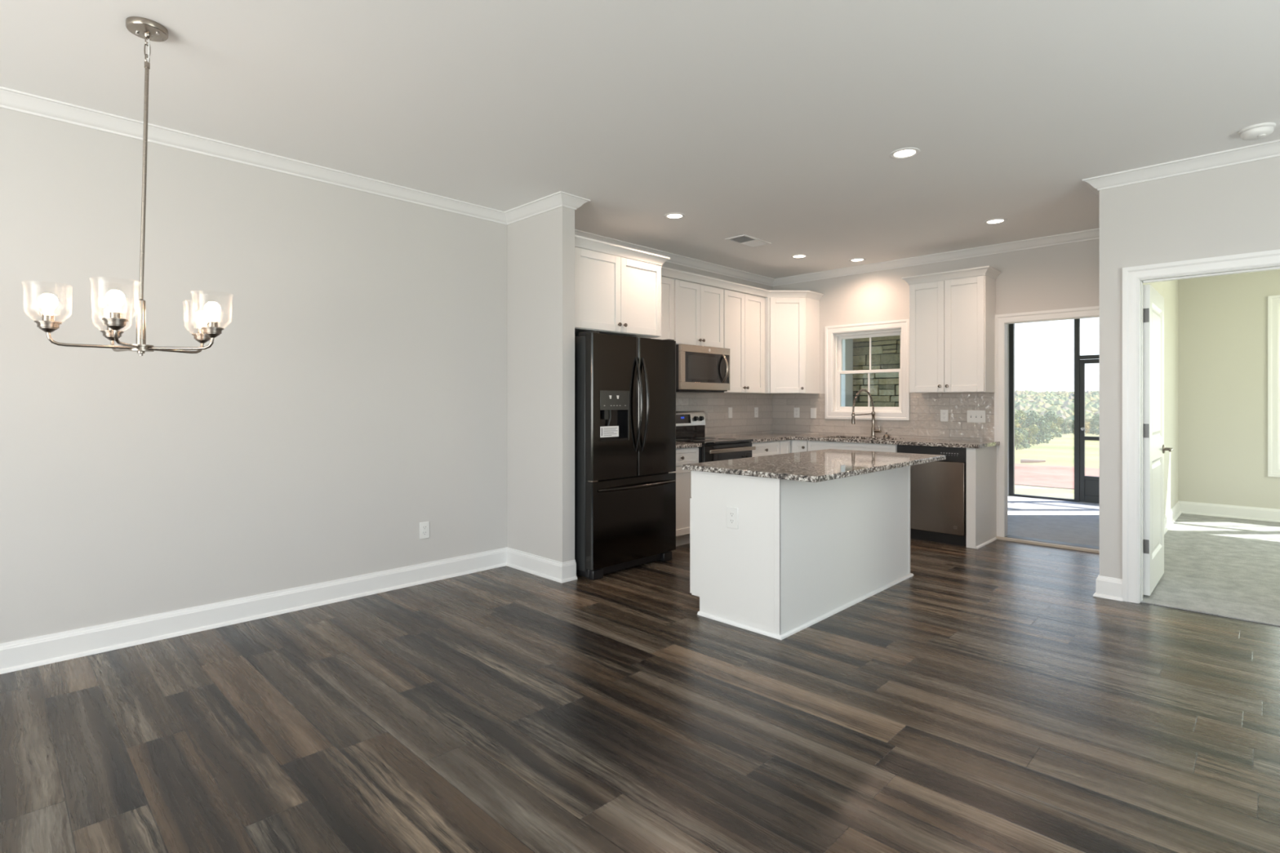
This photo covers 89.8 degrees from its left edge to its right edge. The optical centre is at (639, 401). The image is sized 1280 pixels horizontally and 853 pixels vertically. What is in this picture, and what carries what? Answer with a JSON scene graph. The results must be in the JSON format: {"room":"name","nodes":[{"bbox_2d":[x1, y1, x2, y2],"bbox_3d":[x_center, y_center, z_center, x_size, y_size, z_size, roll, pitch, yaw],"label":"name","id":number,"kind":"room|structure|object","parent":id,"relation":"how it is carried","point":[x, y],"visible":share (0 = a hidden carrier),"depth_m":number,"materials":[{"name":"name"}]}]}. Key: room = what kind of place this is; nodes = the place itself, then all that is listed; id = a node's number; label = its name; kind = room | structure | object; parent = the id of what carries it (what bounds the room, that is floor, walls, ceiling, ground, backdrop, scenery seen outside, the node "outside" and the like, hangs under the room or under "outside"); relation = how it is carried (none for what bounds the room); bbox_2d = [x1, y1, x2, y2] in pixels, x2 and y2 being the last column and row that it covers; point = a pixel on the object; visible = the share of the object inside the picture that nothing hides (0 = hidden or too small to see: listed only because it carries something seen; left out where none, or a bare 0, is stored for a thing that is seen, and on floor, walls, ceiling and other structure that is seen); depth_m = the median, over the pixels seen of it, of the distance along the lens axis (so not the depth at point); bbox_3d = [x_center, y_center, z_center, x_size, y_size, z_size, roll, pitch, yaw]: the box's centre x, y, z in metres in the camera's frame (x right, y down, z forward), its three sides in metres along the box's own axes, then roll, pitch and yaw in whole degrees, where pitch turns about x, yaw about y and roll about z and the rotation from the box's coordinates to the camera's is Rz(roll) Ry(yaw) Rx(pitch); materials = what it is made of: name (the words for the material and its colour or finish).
{"room":"open-plan kitchen","nodes":[
{"label":"open-plan kitchen","id":0,"kind":"room"},
{"bbox_2d":[0,107,772,644],"bbox_3d":[-1.914,-0.093,4.247,0.120,2.740,10.185,0,0,44],"label":"wall","id":1,"kind":"structure","parent":0,"point":[350,396],"depth_m":3.67,"materials":[{"name":"grey paint"}]},
{"bbox_2d":[0,546,577,674],"bbox_3d":[-2.943,1.209,2.599,0.718,0.136,6.390,0,0,44],"label":"baseboard","id":2,"kind":"structure","parent":1,"relation":"attached to","point":[24,654],"depth_m":3.76,"materials":[{"name":"white paint"}]},
{"bbox_2d":[419,521,429,539],"bbox_3d":[-1.526,0.909,4.551,0.008,0.118,0.074,0,0,44],"label":"outlet","id":3,"kind":"object","parent":1,"relation":"attached to","point":[424,526],"visible":1,"depth_m":4.55,"materials":[{"name":"white plastic"}]},
{"bbox_2d":[422,525,426,535],"bbox_3d":[-1.524,0.909,4.549,0.002,0.072,0.033,0,0,44],"label":"socket","id":4,"kind":"object","parent":3,"relation":"attached to","point":[424,527],"depth_m":4.55,"materials":[{"name":"white plastic"}]},
{"bbox_2d":[574,234,670,337],"bbox_3d":[-0.353,-0.880,5.269,0.674,0.670,1.039,0,0,44],"label":"upper cabinet","id":5,"kind":"object","parent":1,"relation":"attached to","point":[615,295],"visible":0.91,"depth_m":5.02,"materials":[{"name":"white paint"}]},
{"bbox_2d":[0,86,1279,286],"bbox_3d":[0.536,-1.427,1.747,6.880,0.072,10.045,0,0,44],"label":"trim","id":6,"kind":"structure","parent":1,"relation":"attached to","point":[10,99],"depth_m":4.09,"materials":[{"name":"white paint"}]},
{"bbox_2d":[649,275,674,339],"bbox_3d":[0.040,-0.624,5.902,0.348,1.058,0.513,0,0,44],"label":"upper cabinet","id":7,"kind":"object","parent":1,"relation":"attached to","point":[667,283],"visible":0.17,"depth_m":5.93,"materials":[{"name":"white paint"}]},
{"bbox_2d":[672,278,723,347],"bbox_3d":[0.486,-0.847,6.358,0.348,0.612,0.761,0,0,44],"label":"upper cabinet","id":8,"kind":"object","parent":1,"relation":"attached to","point":[698,308],"visible":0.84,"depth_m":6.22,"materials":[{"name":"white paint"}]},
{"bbox_2d":[675,343,729,392],"bbox_3d":[0.528,-0.316,6.318,0.448,0.442,0.756,0,0,44],"label":"microwave","id":9,"kind":"object","parent":8,"relation":"attached to","point":[699,369],"visible":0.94,"depth_m":6.17,"materials":[{"name":"silver metal"}]},
{"bbox_2d":[675,392,773,436],"bbox_3d":[0.668,0.138,6.788,0.008,0.462,2.660,0,0,44],"label":"backsplash","id":10,"kind":"structure","parent":1,"relation":"attached to","point":[715,406],"depth_m":7.12,"materials":[{"name":"tile"}]},
{"bbox_2d":[728,407,732,417],"bbox_3d":[1.000,0.119,7.115,0.008,0.118,0.072,0,0,44],"label":"light switch","id":11,"kind":"object","parent":10,"relation":"attached to","point":[730,409],"visible":1,"depth_m":7.11,"materials":[{"name":"white plastic"}]},
{"bbox_2d":[754,407,758,417],"bbox_3d":[1.353,0.122,7.475,0.008,0.118,0.074,0,0,44],"label":"outlet","id":12,"kind":"object","parent":10,"relation":"attached to","point":[756,409],"visible":1,"depth_m":7.47,"materials":[{"name":"white plastic"}]},
{"bbox_2d":[707,288,764,393],"bbox_3d":[1.024,-0.624,6.906,0.348,1.058,0.772,0,0,44],"label":"upper cabinet","id":13,"kind":"object","parent":1,"relation":"attached to","point":[744,314],"visible":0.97,"depth_m":6.80,"materials":[{"name":"white paint"}]},
{"bbox_2d":[506,206,574,562],"bbox_3d":[-0.757,-0.093,4.850,0.688,2.740,0.114,0,0,44],"label":"wall partition","id":14,"kind":"structure","parent":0,"point":[540,247],"depth_m":4.74,"materials":[{"name":"grey paint"}]},
{"bbox_2d":[0,513,1279,852],"bbox_3d":[1.606,1.304,2.781,7.200,0.066,13.220,0,0,44],"label":"floor","id":15,"kind":"structure","parent":0,"point":[984,700],"depth_m":2.56,"materials":[{"name":"wood"}]},
{"bbox_2d":[574,331,675,580],"bbox_3d":[-0.283,0.386,5.137,0.868,1.782,0.908,0,0,44],"label":"refrigerator","id":16,"kind":"object","parent":15,"relation":"on","point":[625,386],"visible":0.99,"depth_m":4.79,"materials":[{"name":"black metal"}]},
{"bbox_2d":[668,447,698,546],"bbox_3d":[0.147,0.840,5.798,0.648,0.875,0.515,0,0,44],"label":"base cabinet","id":17,"kind":"object","parent":15,"relation":"on","point":[691,455],"visible":0.26,"depth_m":5.64,"materials":[{"name":"white paint"}]},
{"bbox_2d":[675,441,702,448],"bbox_3d":[0.137,0.385,5.790,0.647,0.032,0.531,0,0,44],"label":"countertop","id":18,"kind":"structure","parent":17,"relation":"on","point":[678,444],"depth_m":5.66,"materials":[{"name":"stone"}]},
{"bbox_2d":[675,411,755,462],"bbox_3d":[0.621,0.676,6.227,0.706,1.162,0.756,0,0,44],"label":"range","id":19,"kind":"object","parent":15,"relation":"on","point":[690,425],"visible":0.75,"depth_m":6.20,"materials":[{"name":"black metal"}]},
{"bbox_2d":[675,436,753,444],"bbox_3d":[0.628,0.374,6.220,0.607,0.021,0.756,0,0,44],"label":"cooktop","id":20,"kind":"object","parent":19,"relation":"in","point":[704,440],"depth_m":6.14,"materials":[{"name":"black glass"}]},
{"bbox_2d":[751,440,779,457],"bbox_3d":[1.061,0.840,6.730,0.648,0.875,0.560,0,0,44],"label":"base cabinet","id":21,"kind":"object","parent":15,"relation":"on","point":[763,448],"visible":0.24,"depth_m":6.54,"materials":[{"name":"white paint"}]},
{"bbox_2d":[778,440,808,453],"bbox_3d":[1.602,0.840,7.162,0.816,0.875,0.814,0,0,44],"label":"base cabinet","id":22,"kind":"object","parent":15,"relation":"on","point":[786,446],"visible":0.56,"depth_m":6.80,"materials":[{"name":"white paint"}]},
{"bbox_2d":[711,432,999,448],"bbox_3d":[1.999,0.385,6.381,2.479,0.032,1.376,0,0,44],"label":"countertop","id":23,"kind":"structure","parent":22,"relation":"on","point":[767,437],"depth_m":6.44,"materials":[{"name":"stone"}]},
{"bbox_2d":[851,388,881,436],"bbox_3d":[2.359,0.117,6.703,0.314,0.505,0.114,0,0,-23],"label":"faucet","id":24,"kind":"object","parent":23,"relation":"on","point":[873,430],"visible":1,"depth_m":6.74,"materials":[{"name":"silver metal"}]},
{"bbox_2d":[883,431,889,437],"bbox_3d":[2.551,0.341,6.651,0.068,0.056,0.068,0,0,44],"label":"soap pump","id":25,"kind":"object","parent":23,"relation":"on","point":[886,435],"visible":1,"depth_m":6.63,"materials":[{"name":"silver metal"}]},
{"bbox_2d":[689,466,913,639],"bbox_3d":[1.138,0.844,4.327,0.691,0.866,1.794,0,0,44],"label":"kitchen island","id":26,"kind":"object","parent":15,"relation":"on","point":[800,554],"visible":0.77,"depth_m":3.78,"materials":[{"name":"white paint"}]},
{"bbox_2d":[726,506,737,528],"bbox_3d":[0.530,0.665,3.690,0.080,0.122,0.008,0,0,44],"label":"outlet","id":27,"kind":"object","parent":26,"relation":"attached to","point":[731,512],"visible":1,"depth_m":3.69,"materials":[{"name":"white plastic"}]},
{"bbox_2d":[729,511,734,524],"bbox_3d":[0.528,0.665,3.688,0.033,0.072,0.002,0,0,44],"label":"socket","id":28,"kind":"object","parent":27,"relation":"attached to","point":[731,513],"depth_m":3.69,"materials":[{"name":"white plastic"}]},
{"bbox_2d":[681,448,946,482],"bbox_3d":[1.218,0.396,4.241,0.900,0.030,1.838,0,0,44],"label":"island countertop","id":29,"kind":"structure","parent":26,"relation":"on","point":[820,465],"depth_m":3.94,"materials":[{"name":"stone"}]},
{"bbox_2d":[808,440,897,452],"bbox_3d":[2.289,0.840,6.608,0.936,0.875,0.642,0,0,44],"label":"base cabinet","id":30,"kind":"object","parent":15,"relation":"on","point":[812,445],"visible":0.17,"depth_m":6.39,"materials":[{"name":"white paint"}]},
{"bbox_2d":[897,444,966,546],"bbox_3d":[2.838,0.841,6.059,0.606,0.872,0.581,0,0,44],"label":"dishwasher","id":31,"kind":"object","parent":15,"relation":"on","point":[938,489],"visible":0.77,"depth_m":5.80,"materials":[{"name":"silver metal"}]},
{"bbox_2d":[965,462,966,535],"bbox_3d":[2.855,0.793,6.075,0.603,0.768,0.535,0,0,44],"label":"tub","id":32,"kind":"object","parent":31,"relation":"in","point":[966,462],"depth_m":5.68,"materials":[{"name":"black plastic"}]},
{"bbox_2d":[966,445,997,549],"bbox_3d":[3.109,0.840,5.825,0.094,0.875,0.612,0,0,44],"label":"cabinet end panel","id":33,"kind":"object","parent":15,"relation":"on","point":[981,463],"visible":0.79,"depth_m":5.70,"materials":[{"name":"white paint"}]},
{"bbox_2d":[0,0,1279,278],"bbox_3d":[1.613,-1.523,2.788,7.200,0.120,13.240,0,0,44],"label":"ceiling","id":34,"kind":"structure","parent":0,"point":[780,123],"depth_m":3.10,"materials":[{"name":"white paint"}]},
{"bbox_2d":[34,16,223,355],"bbox_3d":[-1.962,-0.821,2.496,0.644,1.283,0.633,0,0,44],"label":"chandelier","id":35,"kind":"object","parent":34,"relation":"hanging from","point":[146,28],"visible":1,"depth_m":2.50,"materials":[{"name":"silver metal"}]},
{"bbox_2d":[663,213,685,219],"bbox_3d":[0.273,-1.460,5.052,0.168,0.005,0.168,0,0,44],"label":"recessed light","id":36,"kind":"object","parent":34,"relation":"in","point":[670,215],"visible":1,"depth_m":5.05,"materials":[{"name":"white paint"}]},
{"bbox_2d":[724,234,771,247],"bbox_3d":[0.984,-1.458,5.834,0.210,0.010,0.424,0,0,44],"label":"ceiling vent","id":37,"kind":"object","parent":34,"relation":"in","point":[744,239],"visible":1,"depth_m":5.82,"materials":[{"name":"white metal"}]},
{"bbox_2d":[791,254,808,258],"bbox_3d":[1.599,-1.460,6.450,0.168,0.005,0.168,0,0,44],"label":"recessed light","id":38,"kind":"object","parent":34,"relation":"in","point":[796,256],"visible":1,"depth_m":6.45,"materials":[{"name":"white paint"}]},
{"bbox_2d":[848,257,866,262],"bbox_3d":[2.237,-1.460,6.615,0.168,0.005,0.168,0,0,44],"label":"recessed light","id":39,"kind":"object","parent":34,"relation":"in","point":[855,260],"visible":1,"depth_m":6.62,"materials":[{"name":"white paint"}]},
{"bbox_2d":[889,147,919,159],"bbox_3d":[1.557,-1.460,3.779,0.168,0.005,0.168,0,0,44],"label":"recessed light","id":40,"kind":"object","parent":34,"relation":"in","point":[905,153],"visible":1,"depth_m":3.77,"materials":[{"name":"white paint"}]},
{"bbox_2d":[983,217,1007,224],"bbox_3d":[2.876,-1.460,5.201,0.168,0.005,0.168,0,0,44],"label":"recessed light","id":41,"kind":"object","parent":34,"relation":"in","point":[993,221],"visible":1,"depth_m":5.20,"materials":[{"name":"white paint"}]},
{"bbox_2d":[1238,122,1275,140],"bbox_3d":[3.297,-1.435,3.434,0.144,0.055,0.144,0,0,44],"label":"smoke detector","id":42,"kind":"object","parent":34,"relation":"attached to","point":[1256,131],"visible":1,"depth_m":3.40,"materials":[{"name":"white plastic"}]},
{"bbox_2d":[772,238,1099,440],"bbox_3d":[2.873,-0.093,6.559,3.478,2.740,0.100,0,0,44],"label":"wall","id":43,"kind":"structure","parent":0,"point":[1066,275],"depth_m":6.00,"materials":[{"name":"grey paint"}]},
{"bbox_2d":[759,297,819,394],"bbox_3d":[1.609,-0.624,7.300,0.632,1.058,0.608,0,0,44],"label":"upper cabinet","id":44,"kind":"object","parent":43,"relation":"attached to","point":[792,324],"visible":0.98,"depth_m":7.07,"materials":[{"name":"white paint"}]},
{"bbox_2d":[661,266,823,300],"bbox_3d":[0.950,-1.188,6.532,2.679,0.068,0.313,0,0,-38],"label":"crown molding","id":45,"kind":"structure","parent":44,"relation":"attached to","point":[668,272],"depth_m":6.61,"materials":[{"name":"white paint"}]},
{"bbox_2d":[832,328,901,412],"bbox_3d":[2.479,-0.330,6.970,0.782,0.885,0.135,0,0,44],"label":"window","id":46,"kind":"structure","parent":43,"relation":"in","point":[837,338],"depth_m":7.05,"materials":[{"name":"white plastic"}]},
{"bbox_2d":[825,319,909,420],"bbox_3d":[2.425,-0.331,6.914,0.940,1.040,0.020,0,0,44],"label":"trim","id":47,"kind":"structure","parent":43,"relation":"attached to","point":[904,324],"depth_m":6.85,"materials":[{"name":"white paint"}]},
{"bbox_2d":[773,392,994,441],"bbox_3d":[2.466,0.138,6.881,2.429,0.462,0.008,0,0,44],"label":"backsplash","id":48,"kind":"structure","parent":43,"relation":"attached to","point":[924,422],"depth_m":6.55,"materials":[{"name":"tile"}]},
{"bbox_2d":[794,407,799,417],"bbox_3d":[1.828,0.124,7.495,0.074,0.118,0.008,0,0,44],"label":"outlet","id":49,"kind":"object","parent":48,"relation":"attached to","point":[797,410],"visible":1,"depth_m":7.49,"materials":[{"name":"white plastic"}]},
{"bbox_2d":[810,408,816,417],"bbox_3d":[1.982,0.127,7.345,0.072,0.118,0.008,0,0,44],"label":"light switch","id":50,"kind":"object","parent":48,"relation":"attached to","point":[813,411],"visible":1,"depth_m":7.34,"materials":[{"name":"white plastic"}]},
{"bbox_2d":[940,409,948,422],"bbox_3d":[3.003,0.135,6.344,0.074,0.118,0.008,0,0,44],"label":"outlet","id":51,"kind":"object","parent":48,"relation":"attached to","point":[944,413],"visible":1,"depth_m":6.34,"materials":[{"name":"white plastic"}]},
{"bbox_2d":[967,410,985,422],"bbox_3d":[3.208,0.139,6.136,0.164,0.118,0.016,0,0,44],"label":"light switch","id":52,"kind":"object","parent":48,"relation":"attached to","point":[973,416],"visible":1,"depth_m":6.13,"materials":[{"name":"white plastic"}]},
{"bbox_2d":[901,265,1001,393],"bbox_3d":[2.965,-0.653,6.139,0.782,1.128,0.367,0,0,44],"label":"upper cabinet","id":53,"kind":"object","parent":43,"relation":"attached to","point":[952,313],"visible":1,"depth_m":6.01,"materials":[{"name":"white paint"}]},
{"bbox_2d":[994,306,1099,537],"bbox_3d":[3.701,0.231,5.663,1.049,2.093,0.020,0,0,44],"label":"trim","id":54,"kind":"structure","parent":43,"relation":"attached to","point":[1000,319],"depth_m":5.98,"materials":[{"name":"white paint"}]},
{"bbox_2d":[995,534,1099,553],"bbox_3d":[3.705,1.286,5.726,1.005,0.062,0.185,0,0,44],"label":"trim","id":55,"kind":"structure","parent":43,"relation":"attached to","point":[1010,538],"depth_m":5.72,"materials":[{"name":"beige wood"}]},
{"bbox_2d":[1007,495,1099,546],"bbox_3d":[4.102,1.400,7.913,3.578,0.155,3.555,0,0,44],"label":"floor","id":56,"kind":"structure","parent":0,"point":[1062,521],"depth_m":7.17,"materials":[{"name":"concrete"}]},
{"bbox_2d":[853,335,900,406],"bbox_3d":[4.171,-0.008,9.597,1.960,2.660,0.754,0,0,44],"label":"stone fireplace","id":57,"kind":"object","parent":56,"relation":"on","point":[885,350],"visible":0.09,"depth_m":9.69,"materials":[{"name":"grey"}]},
{"bbox_2d":[1007,324,1008,495],"bbox_3d":[5.193,-0.010,9.109,0.073,2.665,0.100,0,0,44],"label":"porch post","id":58,"kind":"object","parent":56,"relation":"on","point":[1007,324],"visible":0.27,"depth_m":9.05,"materials":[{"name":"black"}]},
{"bbox_2d":[1008,318,1099,502],"bbox_3d":[5.864,-0.008,8.452,1.798,2.660,0.060,0,0,44],"label":"screen frame","id":59,"kind":"object","parent":56,"relation":"on","point":[1077,357],"visible":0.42,"depth_m":8.54,"materials":[{"name":"brown metal"}]},
{"bbox_2d":[1080,359,1099,503],"bbox_3d":[6.117,0.379,8.158,0.904,1.876,0.108,0,0,44],"label":"screen door","id":60,"kind":"structure","parent":59,"relation":"attached to","point":[1089,485],"depth_m":8.45,"materials":[{"name":"brown metal"}]},
{"bbox_2d":[1142,280,1178,515],"bbox_3d":[4.699,-0.093,5.903,0.050,2.740,4.470,0,0,44],"label":"wall","id":61,"kind":"structure","parent":0,"point":[1168,290],"depth_m":6.83,"materials":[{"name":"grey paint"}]},
{"bbox_2d":[1093,501,1279,601],"bbox_3d":[5.777,1.206,4.630,3.432,0.142,4.500,0,0,44],"label":"baseboard","id":62,"kind":"structure","parent":61,"relation":"attached to","point":[1180,507],"depth_m":6.91,"materials":[{"name":"white paint"}]},
{"bbox_2d":[1099,155,1279,578],"bbox_3d":[4.318,-0.093,3.049,3.502,2.740,0.140,0,0,44],"label":"wall","id":63,"kind":"structure","parent":0,"point":[1233,209],"depth_m":4.04,"materials":[{"name":"grey paint"}]},
{"bbox_2d":[1142,284,1173,595],"bbox_3d":[3.559,0.246,4.449,0.158,2.018,0.797,0,0,44],"label":"door","id":64,"kind":"structure","parent":63,"relation":"in","point":[1153,446],"depth_m":4.31,"materials":[{"name":"white paint"}]},
{"bbox_2d":[1122,248,1279,603],"bbox_3d":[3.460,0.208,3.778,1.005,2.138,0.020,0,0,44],"label":"trim","id":65,"kind":"structure","parent":63,"relation":"attached to","point":[1131,275],"depth_m":4.09,"materials":[{"name":"white paint"}]},
{"bbox_2d":[1178,269,1279,509],"bbox_3d":[7.465,-0.093,6.223,3.452,2.740,0.140,0,0,44],"label":"wall","id":66,"kind":"structure","parent":0,"point":[1223,319],"depth_m":7.10,"materials":[{"name":"green paint"}]},
{"bbox_2d":[1267,294,1279,476],"bbox_3d":[7.388,-0.168,6.186,1.924,1.924,0.020,0,0,44],"label":"trim","id":67,"kind":"structure","parent":66,"relation":"attached to","point":[1273,301],"depth_m":6.82,"materials":[{"name":"white paint"}]},
{"bbox_2d":[1279,302,1279,469],"bbox_3d":[7.118,-0.168,6.560,0.860,1.770,0.135,0,0,44],"label":"window","id":68,"kind":"structure","parent":66,"relation":"in","point":[1279,303],"depth_m":6.80,"materials":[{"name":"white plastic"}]},
{"label":"outside","id":69,"kind":"structure","parent":0,"visible":0},
{"bbox_2d":[1014,426,1099,489],"bbox_3d":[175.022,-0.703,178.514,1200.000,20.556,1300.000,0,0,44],"label":"ground","id":70,"kind":"structure","parent":69,"point":[1059,451],"depth_m":39.56,"materials":[{"name":"green plant"}]},
{"bbox_2d":[840,338,853,406],"bbox_3d":[3.109,-0.010,9.927,0.260,2.665,0.250,0,0,44],"label":"porch column","id":71,"kind":"structure","parent":70,"relation":"on","point":[846,380],"depth_m":9.80,"materials":[{"name":"white"}]},
{"bbox_2d":[1014,416,1019,430],"bbox_3d":[30.622,2.565,53.252,1.468,2.892,1.907,0,0,27],"label":"tree","id":72,"kind":"object","parent":70,"relation":"on","point":[1016,422],"visible":0.09,"depth_m":53.27,"materials":[{"name":"green plant"}]},
{"bbox_2d":[1014,429,1024,449],"bbox_3d":[25.798,2.658,43.988,0.884,1.547,1.149,0,0,23],"label":"tree","id":73,"kind":"object","parent":70,"relation":"on","point":[1018,438],"visible":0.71,"depth_m":43.76,"materials":[{"name":"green plant"}]},
{"bbox_2d":[1014,412,1026,426],"bbox_3d":[67.455,4.106,114.152,2.984,4.701,3.877,0,0,12],"label":"tree","id":74,"kind":"object","parent":70,"relation":"on","point":[1020,414],"visible":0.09,"depth_m":113.19,"materials":[{"name":"green plant"}]},
{"bbox_2d":[1014,408,1026,417],"bbox_3d":[90.928,4.999,151.940,4.581,6.675,3.526,0,0,-32],"label":"tree","id":75,"kind":"object","parent":70,"relation":"on","point":[1020,410],"visible":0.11,"depth_m":151.48,"materials":[{"name":"green plant"}]},
{"bbox_2d":[1014,415,1030,443],"bbox_3d":[41.920,3.168,70.942,1.705,3.306,1.913,0,0,-8],"label":"tree","id":76,"kind":"object","parent":70,"relation":"on","point":[1020,420],"visible":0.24,"depth_m":70.93,"materials":[{"name":"green plant"}]},
{"bbox_2d":[1014,426,1031,448],"bbox_3d":[30.214,2.908,50.816,1.364,1.850,1.216,0,0,-4],"label":"tree","id":77,"kind":"object","parent":70,"relation":"on","point":[1024,441],"visible":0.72,"depth_m":50.67,"materials":[{"name":"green plant"}]},
{"bbox_2d":[1021,424,1039,445],"bbox_3d":[35.465,3.104,58.581,1.695,2.174,1.305,0,0,5],"label":"tree","id":78,"kind":"object","parent":70,"relation":"on","point":[1033,429],"visible":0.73,"depth_m":58.39,"materials":[{"name":"green plant"}]},
{"bbox_2d":[1024,410,1039,435],"bbox_3d":[66.357,3.807,108.797,2.726,4.911,3.058,0,0,16],"label":"tree","id":79,"kind":"object","parent":70,"relation":"on","point":[1031,414],"visible":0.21,"depth_m":108.00,"materials":[{"name":"green plant"}]},
{"bbox_2d":[1022,415,1049,444],"bbox_3d":[41.769,3.072,67.703,2.484,3.304,2.214,0,0,44],"label":"tree","id":80,"kind":"object","parent":70,"relation":"on","point":[1031,420],"visible":0.84,"depth_m":67.47,"materials":[{"name":"green plant"}]},
{"bbox_2d":[1031,417,1053,442],"bbox_3d":[48.571,3.539,78.060,2.244,3.343,2.518,0,0,-11],"label":"tree","id":81,"kind":"object","parent":70,"relation":"on","point":[1049,427],"visible":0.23,"depth_m":77.61,"materials":[{"name":"green plant"}]},
{"bbox_2d":[1038,412,1056,439],"bbox_3d":[56.599,3.545,89.838,2.722,4.320,2.426,0,0,-2],"label":"tree","id":82,"kind":"object","parent":70,"relation":"on","point":[1046,416],"visible":0.42,"depth_m":89.51,"materials":[{"name":"green plant"}]},
{"bbox_2d":[1047,421,1056,437],"bbox_3d":[65.740,4.439,103.792,1.867,3.333,2.426,0,0,-33],"label":"tree","id":83,"kind":"object","parent":70,"relation":"on","point":[1052,423],"visible":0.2,"depth_m":103.15,"materials":[{"name":"green plant"}]},
{"bbox_2d":[1042,410,1062,437],"bbox_3d":[76.818,4.410,119.768,3.068,5.767,3.442,0,0,43],"label":"tree","id":84,"kind":"object","parent":70,"relation":"on","point":[1059,434],"visible":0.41,"depth_m":119.16,"materials":[{"name":"green plant"}]},
{"bbox_2d":[1014,390,1099,429],"bbox_3d":[211.215,-0.267,409.084,330.095,22.656,384.915,0,0,44],"label":"forest","id":85,"kind":"object","parent":70,"relation":"on","point":[1061,402],"visible":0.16,"depth_m":274.77,"materials":[{"name":"green plant"}]},
{"bbox_2d":[1014,463,1099,488],"bbox_3d":[11.744,2.063,19.120,50.000,0.462,10.297,0,0,44],"label":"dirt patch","id":86,"kind":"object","parent":70,"relation":"on","point":[1051,476],"visible":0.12,"depth_m":16.74,"materials":[{"name":"soil"}]},
{"bbox_2d":[1020,458,1045,462],"bbox_3d":[13.346,2.021,21.823,0.731,0.145,0.140,0,0,40],"label":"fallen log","id":87,"kind":"object","parent":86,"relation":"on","point":[1022,460],"visible":1,"depth_m":21.82,"materials":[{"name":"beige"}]},
{"bbox_2d":[1014,484,1074,498],"bbox_3d":[6.131,1.906,13.396,50.000,0.117,7.004,0,0,44],"label":"dry grass","id":88,"kind":"structure","parent":86,"relation":"on","point":[1022,490],"depth_m":13.59,"materials":[{"name":"beige plant"}]},
{"bbox_2d":[1051,417,1063,432],"bbox_3d":[89.317,5.413,138.189,3.276,4.696,2.522,0,0,-25],"label":"tree","id":89,"kind":"object","parent":70,"relation":"on","point":[1061,420],"visible":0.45,"depth_m":137.66,"materials":[{"name":"green plant"}]},
{"bbox_2d":[1057,417,1070,434],"bbox_3d":[110.779,6.378,168.125,3.237,4.964,2.885,0,0,3],"label":"tree","id":90,"kind":"object","parent":70,"relation":"on","point":[1064,429],"visible":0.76,"depth_m":167.78,"materials":[{"name":"green plant"}]},
{"bbox_2d":[1067,419,1074,434],"bbox_3d":[121.410,7.018,179.840,2.704,4.858,3.033,0,0,-24],"label":"tree","id":91,"kind":"object","parent":70,"relation":"on","point":[1071,424],"visible":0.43,"depth_m":179.91,"materials":[{"name":"green plant"}]},
{"bbox_2d":[1072,414,1090,433],"bbox_3d":[115.703,5.891,167.894,4.234,6.605,4.300,0,0,-8],"label":"tree","id":92,"kind":"object","parent":70,"relation":"on","point":[1086,425],"visible":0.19,"depth_m":167.27,"materials":[{"name":"green plant"}]},
{"bbox_2d":[1087,413,1099,434],"bbox_3d":[127.059,6.459,179.844,4.064,6.232,3.622,0,0,-15],"label":"tree","id":93,"kind":"object","parent":70,"relation":"on","point":[1091,429],"visible":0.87,"depth_m":179.45,"materials":[{"name":"green plant"}]},
{"bbox_2d":[1094,420,1099,435],"bbox_3d":[120.935,6.618,167.779,3.804,5.309,3.390,0,0,40],"label":"tree","id":94,"kind":"object","parent":70,"relation":"on","point":[1097,423],"visible":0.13,"depth_m":167.72,"materials":[{"name":"green plant"}]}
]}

